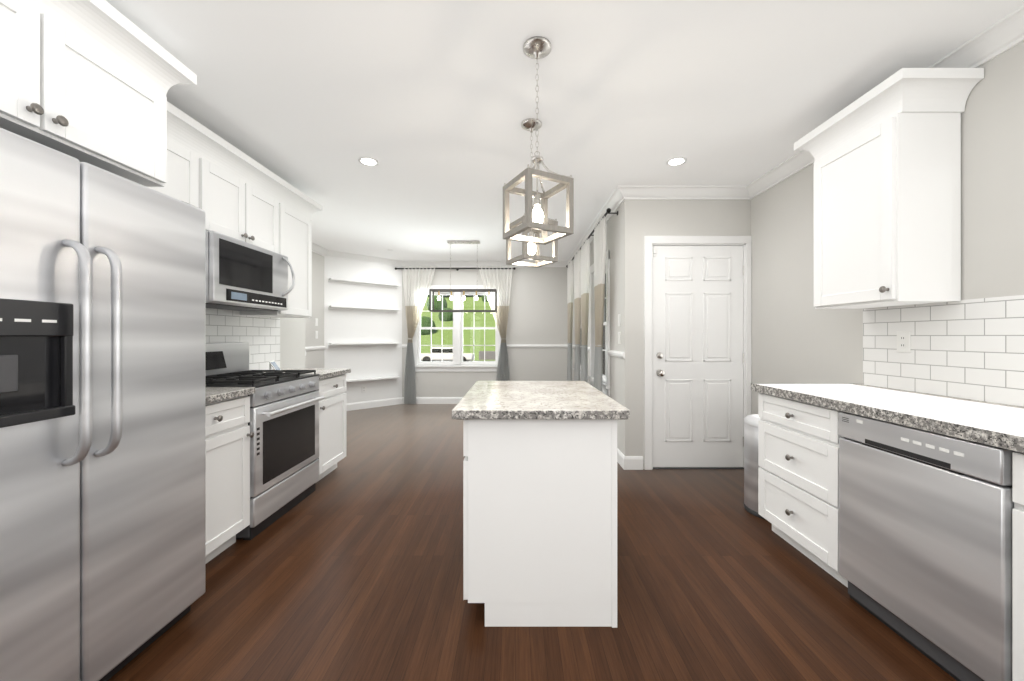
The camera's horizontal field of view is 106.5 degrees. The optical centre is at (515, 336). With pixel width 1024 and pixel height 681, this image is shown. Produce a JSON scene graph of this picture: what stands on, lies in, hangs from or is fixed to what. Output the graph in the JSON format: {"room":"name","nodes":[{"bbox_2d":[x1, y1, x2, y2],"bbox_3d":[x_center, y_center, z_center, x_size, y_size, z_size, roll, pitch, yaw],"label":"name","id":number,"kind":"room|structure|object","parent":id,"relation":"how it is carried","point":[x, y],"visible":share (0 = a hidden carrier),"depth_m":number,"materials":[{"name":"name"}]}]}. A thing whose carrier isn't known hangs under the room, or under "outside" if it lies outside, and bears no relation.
{"room":"kitchen","nodes":[
{"label":"kitchen","id":0,"kind":"room"},
{"bbox_2d":[280,318,304,368],"bbox_3d":[-2.260,-0.065,1.200,0.120,2.560,5.600,0,0,0],"label":"wall","id":1,"kind":"structure","parent":0,"point":[292,342],"depth_m":3.77,"materials":[{"name":"paint"}]},
{"bbox_2d":[0,0,321,317],"bbox_3d":[-1.849,-0.700,2.158,0.693,1.060,2.901,0,0,0],"label":"upper cabinet","id":2,"kind":"object","parent":1,"relation":"attached to","point":[91,82],"visible":0.71,"depth_m":1.55,"materials":[{"name":"white wood"}]},
{"bbox_2d":[205,230,294,310],"bbox_3d":[-1.957,-0.414,2.651,0.462,0.434,0.752,0,0,0],"label":"over-the-range microwave","id":3,"kind":"object","parent":2,"relation":"attached to","point":[240,275],"visible":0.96,"depth_m":2.54,"materials":[{"name":"silver metal"}]},
{"bbox_2d":[205,308,279,369],"bbox_3d":[-2.196,-0.158,2.630,0.008,0.995,1.860,0,0,0],"label":"tile","id":4,"kind":"structure","parent":1,"relation":"attached to","point":[261,335],"depth_m":3.16,"materials":[{"name":"white tile"}]},
{"bbox_2d":[312,5,1023,266],"bbox_3d":[-0.425,-1.298,2.650,5.150,0.095,8.500,0,0,0],"label":"crown molding","id":5,"kind":"structure","parent":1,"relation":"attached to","point":[1001,36],"depth_m":3.41,"materials":[{"name":"white wood"}]},
{"bbox_2d":[305,252,323,367],"bbox_3d":[-3.060,-0.065,5.025,0.120,2.560,2.050,0,0,0],"label":"wall","id":6,"kind":"structure","parent":0,"point":[314,358],"depth_m":5.76,"materials":[{"name":"paint"}]},
{"bbox_2d":[305,346,325,350],"bbox_3d":[-2.989,0.175,5.000,0.022,0.060,2.000,0,0,0],"label":"chair rail","id":7,"kind":"object","parent":6,"relation":"attached to","point":[309,348],"depth_m":5.70,"materials":[{"name":"white wood"}]},
{"bbox_2d":[324,257,401,403],"bbox_3d":[-2.566,-0.065,6.494,1.429,2.560,0.120,0,0,-43],"label":"built-in shelves","id":8,"kind":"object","parent":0,"point":[348,326],"depth_m":6.43,"materials":[{"name":"white paint"}]},
{"bbox_2d":[329,305,399,312],"bbox_3d":[-2.494,-0.455,6.389,1.149,0.060,0.129,0,0,-43],"label":"shelf","id":9,"kind":"object","parent":8,"relation":"attached to","point":[351,308],"visible":1,"depth_m":6.33,"materials":[{"name":"white paint"}]},
{"bbox_2d":[329,278,399,287],"bbox_3d":[-2.494,-0.885,6.389,1.149,0.060,0.129,0,0,-43],"label":"shelf","id":10,"kind":"object","parent":8,"relation":"attached to","point":[358,282],"visible":1,"depth_m":6.34,"materials":[{"name":"white paint"}]},
{"bbox_2d":[329,342,399,346],"bbox_3d":[-2.494,0.135,6.389,1.149,0.060,0.129,0,0,-43],"label":"shelf","id":11,"kind":"object","parent":8,"relation":"attached to","point":[363,344],"visible":1,"depth_m":6.35,"materials":[{"name":"white paint"}]},
{"bbox_2d":[346,376,399,383],"bbox_3d":[-2.494,0.735,6.389,1.149,0.060,0.129,0,0,-43],"label":"shelf","id":12,"kind":"object","parent":8,"relation":"attached to","point":[371,379],"visible":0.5,"depth_m":6.43,"materials":[{"name":"white paint"}]},
{"bbox_2d":[346,397,642,469],"bbox_3d":[-0.407,1.155,4.675,5.185,0.120,4.450,0,0,0],"label":"baseboard","id":13,"kind":"structure","parent":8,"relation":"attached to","point":[630,462],"depth_m":6.49,"materials":[{"name":"white wood"}]},
{"bbox_2d":[402,267,567,396],"bbox_3d":[-0.515,-0.065,6.960,3.270,2.560,0.120,0,0,0],"label":"wall","id":14,"kind":"structure","parent":0,"point":[537,314],"depth_m":6.90,"materials":[{"name":"paint"}]},
{"bbox_2d":[395,266,515,403],"bbox_3d":[-1.075,-0.028,6.831,2.150,2.445,0.134,0,0,0],"label":"curtains","id":15,"kind":"object","parent":14,"relation":"attached to","point":[417,281],"visible":0.98,"depth_m":6.79,"materials":[{"name":"white fabric"}]},
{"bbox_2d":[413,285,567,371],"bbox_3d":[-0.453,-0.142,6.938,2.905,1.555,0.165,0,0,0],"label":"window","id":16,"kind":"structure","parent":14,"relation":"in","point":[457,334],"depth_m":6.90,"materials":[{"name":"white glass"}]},
{"bbox_2d":[108,404,956,680],"bbox_3d":[-0.450,1.265,2.675,5.700,0.100,8.850,0,0,0],"label":"floor","id":17,"kind":"structure","parent":0,"point":[350,568],"depth_m":1.76,"materials":[{"name":"brown wood"}]},
{"bbox_2d":[0,128,204,680],"bbox_3d":[-1.732,0.322,1.250,0.857,1.787,0.900,0,0,0],"label":"fridge","id":18,"kind":"object","parent":17,"relation":"on","point":[102,424],"visible":1,"depth_m":1.25,"materials":[{"name":"silver metal"}]},
{"bbox_2d":[205,396,253,563],"bbox_3d":[-1.877,0.777,1.994,0.624,0.876,0.543,0,0,0],"label":"base cabinet","id":19,"kind":"object","parent":17,"relation":"on","point":[228,435],"depth_m":2.08,"materials":[{"name":"white wood"}]},
{"bbox_2d":[205,388,254,403],"bbox_3d":[-1.865,0.318,1.991,0.649,0.038,0.550,0,0,0],"label":"countertop","id":20,"kind":"structure","parent":19,"relation":"on","point":[212,395],"depth_m":2.08,"materials":[{"name":"grey stone"}]},
{"bbox_2d":[205,342,324,539],"bbox_3d":[-1.837,0.630,2.650,0.701,1.170,0.756,0,0,0],"label":"range","id":21,"kind":"object","parent":17,"relation":"on","point":[283,423],"visible":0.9,"depth_m":2.58,"materials":[{"name":"silver metal"}]},
{"bbox_2d":[237,372,348,482],"bbox_3d":[-1.877,0.777,3.293,0.624,0.876,0.513,0,0,0],"label":"base cabinet","id":22,"kind":"object","parent":17,"relation":"on","point":[332,409],"depth_m":3.28,"materials":[{"name":"white wood"}]},
{"bbox_2d":[264,368,350,379],"bbox_3d":[-1.865,0.318,3.308,0.649,0.038,0.544,0,0,0],"label":"countertop","id":23,"kind":"structure","parent":22,"relation":"on","point":[324,373],"depth_m":3.37,"materials":[{"name":"grey stone"}]},
{"bbox_2d":[269,361,280,369],"bbox_3d":[-2.004,0.252,3.178,0.077,0.095,0.150,0,0,-20],"label":"tablet","id":24,"kind":"object","parent":23,"relation":"on","point":[273,364],"visible":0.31,"depth_m":3.16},
{"bbox_2d":[452,381,629,627],"bbox_3d":[0.102,0.756,2.060,0.725,0.917,1.020,0,0,0],"label":"kitchen island","id":25,"kind":"object","parent":17,"relation":"on","point":[540,505],"visible":1,"depth_m":1.60,"materials":[{"name":"white wood"}]},
{"bbox_2d":[744,414,765,519],"bbox_3d":[1.775,0.886,2.650,0.336,0.657,0.336,0,0,0],"label":"trash can","id":26,"kind":"object","parent":17,"relation":"on","point":[751,466],"visible":0.31,"depth_m":2.62,"materials":[{"name":"silver metal"}]},
{"bbox_2d":[756,391,966,587],"bbox_3d":[1.827,0.777,2.095,0.625,0.876,0.610,0,0,0],"label":"base cabinet","id":27,"kind":"object","parent":17,"relation":"on","point":[798,471],"depth_m":2.04,"materials":[{"name":"white wood"}]},
{"bbox_2d":[751,383,1023,454],"bbox_3d":[1.815,0.318,0.610,0.650,0.046,3.628,0,0,0],"label":"countertop","id":28,"kind":"structure","parent":27,"relation":"on","point":[993,424],"depth_m":1.61,"materials":[{"name":"grey stone"}]},
{"bbox_2d":[838,411,1013,680],"bbox_3d":[1.816,0.782,1.484,0.628,0.866,0.604,0,0,0],"label":"dishwasher","id":29,"kind":"object","parent":17,"relation":"on","point":[925,542],"visible":0.83,"depth_m":1.39,"materials":[{"name":"silver metal"}]},
{"bbox_2d":[1000,447,1023,680],"bbox_3d":[1.827,0.777,0.704,0.625,0.876,0.949,0,0,0],"label":"base cabinet","id":30,"kind":"object","parent":17,"relation":"on","point":[1017,460],"depth_m":1.15,"materials":[{"name":"white wood"}]},
{"bbox_2d":[105,0,1023,260],"bbox_3d":[-0.450,-1.395,2.675,5.700,0.100,8.850,0,0,0],"label":"ceiling","id":31,"kind":"structure","parent":0,"point":[429,106],"depth_m":2.09,"materials":[{"name":"paint"}]},
{"bbox_2d":[358,157,378,165],"bbox_3d":[-1.130,-1.342,2.940,0.150,0.006,0.150,0,0,0],"label":"recessed light","id":32,"kind":"object","parent":31,"relation":"in","point":[368,161],"visible":1,"depth_m":2.93,"materials":[{"name":"white"}]},
{"bbox_2d":[429,241,496,311],"bbox_3d":[-0.735,-0.848,5.430,0.930,0.995,0.220,0,0,0],"label":"chandelier","id":33,"kind":"object","parent":31,"relation":"hanging from","point":[463,290],"visible":1,"depth_m":5.42,"materials":[{"name":"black metal"}]},
{"bbox_2d":[506,118,557,267],"bbox_3d":[0.100,-0.905,2.425,0.240,0.880,0.240,0,0,-28],"label":"pendant light","id":34,"kind":"object","parent":31,"relation":"hanging from","point":[529,250],"visible":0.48,"depth_m":2.40,"materials":[{"name":"silver metal"}]},
{"bbox_2d":[503,36,573,244],"bbox_3d":[0.100,-0.905,1.780,0.240,0.880,0.240,0,0,-28],"label":"pendant light","id":35,"kind":"object","parent":31,"relation":"hanging from","point":[537,47],"visible":1,"depth_m":1.75,"materials":[{"name":"silver metal"}]},
{"bbox_2d":[666,157,686,165],"bbox_3d":[1.235,-1.342,2.940,0.150,0.006,0.150,0,0,0],"label":"recessed light","id":36,"kind":"object","parent":31,"relation":"in","point":[676,161],"visible":1,"depth_m":2.93,"materials":[{"name":"white"}]},
{"bbox_2d":[572,200,637,455],"bbox_3d":[1.060,-0.065,5.260,0.120,2.560,3.520,0,0,0],"label":"wall","id":37,"kind":"structure","parent":0,"point":[622,237],"depth_m":3.52,"materials":[{"name":"paint"}]},
{"bbox_2d":[573,334,580,377],"bbox_3d":[1.038,-0.141,5.860,0.165,1.558,1.038,0,0,0],"label":"window","id":38,"kind":"structure","parent":37,"relation":"in","point":[580,356],"depth_m":6.20,"materials":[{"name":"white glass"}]},
{"bbox_2d":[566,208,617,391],"bbox_3d":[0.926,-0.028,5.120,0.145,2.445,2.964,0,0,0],"label":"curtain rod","id":39,"kind":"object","parent":37,"relation":"attached to","point":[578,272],"visible":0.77,"depth_m":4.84,"materials":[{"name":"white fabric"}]},
{"bbox_2d":[566,256,573,391],"bbox_3d":[0.889,-0.028,6.240,0.072,2.445,0.520,0,0,0],"label":"curtain","id":40,"kind":"object","parent":39,"relation":"hanging from","point":[570,271],"depth_m":6.21,"materials":[{"name":"white fabric"}]},
{"bbox_2d":[573,245,581,391],"bbox_3d":[0.889,-0.028,5.520,0.072,2.445,0.520,0,0,0],"label":"curtain","id":41,"kind":"object","parent":39,"relation":"hanging from","point":[577,255],"depth_m":5.44,"materials":[{"name":"white fabric"}]},
{"bbox_2d":[580,233,590,391],"bbox_3d":[0.889,-0.028,4.920,0.072,2.445,0.520,0,0,0],"label":"curtain","id":42,"kind":"object","parent":39,"relation":"hanging from","point":[585,245],"depth_m":4.88,"materials":[{"name":"white fabric"}]},
{"bbox_2d":[592,210,606,391],"bbox_3d":[0.889,-0.028,4.060,0.072,2.445,0.520,0,0,0],"label":"curtain","id":43,"kind":"object","parent":39,"relation":"hanging from","point":[600,226],"depth_m":4.03,"materials":[{"name":"white fabric"}]},
{"bbox_2d":[588,250,624,395],"bbox_3d":[1.038,-0.142,4.290,0.165,1.561,1.579,0,0,0],"label":"window","id":44,"kind":"structure","parent":37,"relation":"in","point":[606,359],"depth_m":4.44,"materials":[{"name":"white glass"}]},
{"bbox_2d":[618,314,620,325],"bbox_3d":[0.996,-0.155,3.680,0.009,0.116,0.072,0,0,0],"label":"light switch","id":45,"kind":"object","parent":37,"relation":"attached to","point":[619,319],"visible":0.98,"depth_m":3.66,"materials":[{"name":"white plastic"}]},
{"bbox_2d":[618,332,620,343],"bbox_3d":[0.996,0.015,3.680,0.009,0.116,0.072,0,0,0],"label":"light switch","id":46,"kind":"object","parent":37,"relation":"attached to","point":[619,337],"visible":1,"depth_m":3.66,"materials":[{"name":"white plastic"}]},
{"bbox_2d":[638,200,750,468],"bbox_3d":[1.635,-0.065,3.570,1.030,2.560,0.140,0,0,0],"label":"wall","id":47,"kind":"structure","parent":0,"point":[694,217],"depth_m":3.50,"materials":[{"name":"paint"}]},
{"bbox_2d":[644,236,751,469],"bbox_3d":[1.661,0.149,3.545,0.974,2.132,0.126,0,0,0],"label":"door frame","id":48,"kind":"structure","parent":47,"relation":"attached to","point":[650,242],"depth_m":3.48,"materials":[{"name":"white wood"}]},
{"bbox_2d":[653,246,743,466],"bbox_3d":[1.681,0.183,3.496,0.848,2.034,0.112,0,0,0],"label":"door","id":49,"kind":"structure","parent":47,"relation":"in","point":[698,357],"depth_m":3.51,"materials":[{"name":"white wood"}]},
{"bbox_2d":[751,41,1023,414],"bbox_3d":[2.210,-0.065,1.010,0.120,2.560,5.220,0,0,0],"label":"wall","id":50,"kind":"structure","parent":0,"point":[798,337],"depth_m":2.46,"materials":[{"name":"paint"}]},
{"bbox_2d":[794,68,983,308],"bbox_3d":[1.958,-0.700,2.095,0.373,1.060,0.686,0,0,0],"label":"upper cabinet","id":51,"kind":"object","parent":50,"relation":"attached to","point":[886,153],"visible":1,"depth_m":1.85,"materials":[{"name":"white wood"}]},
{"bbox_2d":[863,295,1023,406],"bbox_3d":[2.146,0.083,0.580,0.008,0.515,3.560,0,0,0],"label":"tile","id":52,"kind":"structure","parent":50,"relation":"attached to","point":[972,349],"depth_m":1.88,"materials":[{"name":"white tile"}]},
{"bbox_2d":[897,331,910,352],"bbox_3d":[2.138,0.030,2.110,0.008,0.116,0.072,0,0,0],"label":"outlet","id":53,"kind":"object","parent":52,"relation":"attached to","point":[903,341],"visible":1,"depth_m":2.10,"materials":[{"name":"white plastic"}]},
{"label":"outside","id":54,"kind":"structure","parent":0,"visible":0},
{"bbox_2d":[421,297,494,361],"bbox_3d":[0.000,-2.785,45.000,160.000,10.000,150.000,0,0,0],"label":"ground","id":55,"kind":"structure","parent":54,"point":[437,335],"depth_m":45.02,"materials":[{"name":"plant"}]},
{"bbox_2d":[421,347,474,361],"bbox_3d":[-5.600,1.525,31.000,4.400,1.380,1.900,0,0,0],"label":"car","id":56,"kind":"object","parent":55,"relation":"on","point":[449,352],"depth_m":30.14,"materials":[{"name":"paint"}]},
{"bbox_2d":[421,295,488,334],"bbox_3d":[-2.048,-8.388,59.903,54.382,17.280,34.406,0,0,0],"label":"trees","id":57,"kind":"object","parent":55,"relation":"on","point":[428,319],"depth_m":49.39,"materials":[{"name":"green plant"}]},
{"bbox_2d":[479,351,494,359],"bbox_3d":[1.300,1.790,35.500,9.400,0.850,0.600,0,0,0],"label":"stonewall","id":58,"kind":"object","parent":55,"relation":"on","point":[489,355],"depth_m":35.20,"materials":[{"name":"concrete"}]}
]}

